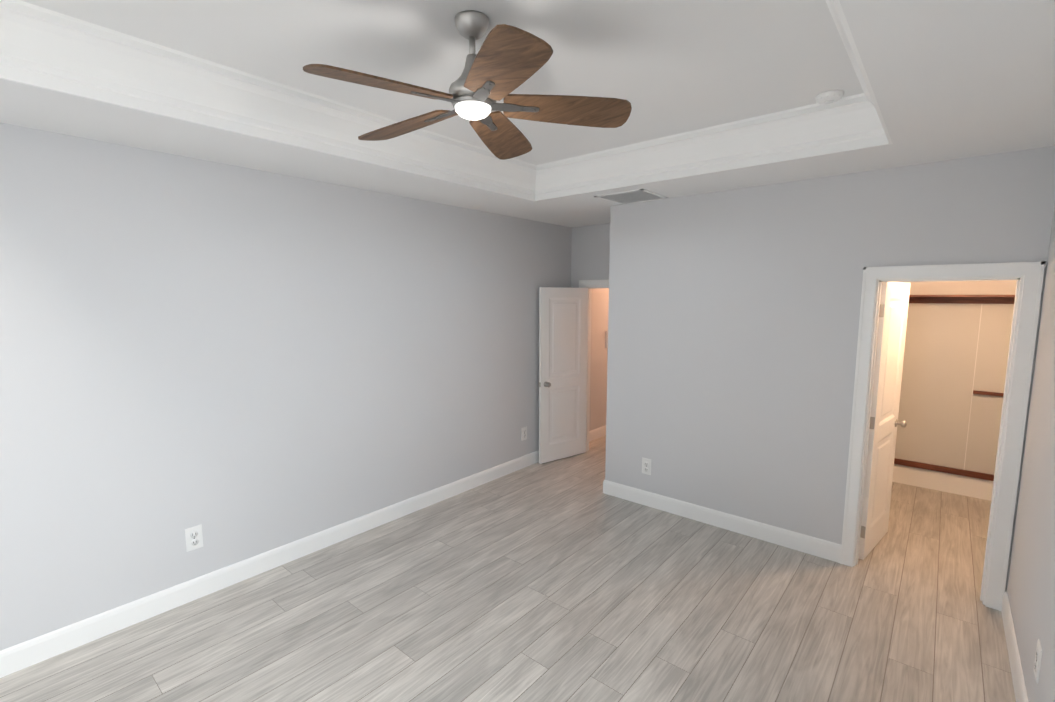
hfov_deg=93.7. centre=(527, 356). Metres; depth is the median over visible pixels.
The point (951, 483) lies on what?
baseboard
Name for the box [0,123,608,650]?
wall
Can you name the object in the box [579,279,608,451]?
door frame
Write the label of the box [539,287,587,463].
hall door
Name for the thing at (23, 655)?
baseboard
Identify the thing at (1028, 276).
trim
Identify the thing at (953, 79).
ceiling
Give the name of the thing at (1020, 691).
baseboard
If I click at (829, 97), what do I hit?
smoke detector
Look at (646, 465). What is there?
electrical outlet
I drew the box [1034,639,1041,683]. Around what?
electrical outlet
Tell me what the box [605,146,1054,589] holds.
wall
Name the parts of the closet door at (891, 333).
knob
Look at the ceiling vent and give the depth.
4.10 m
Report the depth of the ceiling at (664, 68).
2.19 m
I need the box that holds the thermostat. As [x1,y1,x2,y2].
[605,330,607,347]
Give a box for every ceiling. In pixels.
[0,0,1054,226]
[21,0,863,164]
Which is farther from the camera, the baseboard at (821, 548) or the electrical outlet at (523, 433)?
the electrical outlet at (523, 433)
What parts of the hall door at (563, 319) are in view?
knob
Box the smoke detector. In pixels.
[816,90,843,103]
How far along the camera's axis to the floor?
2.95 m
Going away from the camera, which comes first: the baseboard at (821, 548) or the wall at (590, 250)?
the baseboard at (821, 548)
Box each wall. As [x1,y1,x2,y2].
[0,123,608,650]
[571,223,609,287]
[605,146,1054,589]
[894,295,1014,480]
[903,280,1016,294]
[1007,203,1054,701]
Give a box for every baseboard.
[0,450,538,677]
[589,425,605,441]
[604,480,840,562]
[892,464,992,500]
[1001,590,1027,701]
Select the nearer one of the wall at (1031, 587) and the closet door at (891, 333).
the wall at (1031, 587)
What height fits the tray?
0.260 m
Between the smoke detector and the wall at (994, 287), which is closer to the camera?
the smoke detector
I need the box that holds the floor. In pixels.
[0,435,1015,701]
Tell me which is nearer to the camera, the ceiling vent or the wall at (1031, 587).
the wall at (1031, 587)
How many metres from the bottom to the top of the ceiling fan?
0.371 m
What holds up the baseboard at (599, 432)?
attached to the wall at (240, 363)
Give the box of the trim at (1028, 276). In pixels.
[840,261,1044,610]
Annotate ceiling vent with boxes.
[594,189,667,203]
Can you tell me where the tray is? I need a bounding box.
[0,0,892,200]
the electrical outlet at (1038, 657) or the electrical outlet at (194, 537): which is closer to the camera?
the electrical outlet at (1038, 657)
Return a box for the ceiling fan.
[303,10,631,159]
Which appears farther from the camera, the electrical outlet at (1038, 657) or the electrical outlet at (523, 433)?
the electrical outlet at (523, 433)
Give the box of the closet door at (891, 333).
[859,282,909,559]
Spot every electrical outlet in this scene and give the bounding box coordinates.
[185,524,202,551]
[521,426,526,440]
[642,457,650,474]
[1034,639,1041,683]

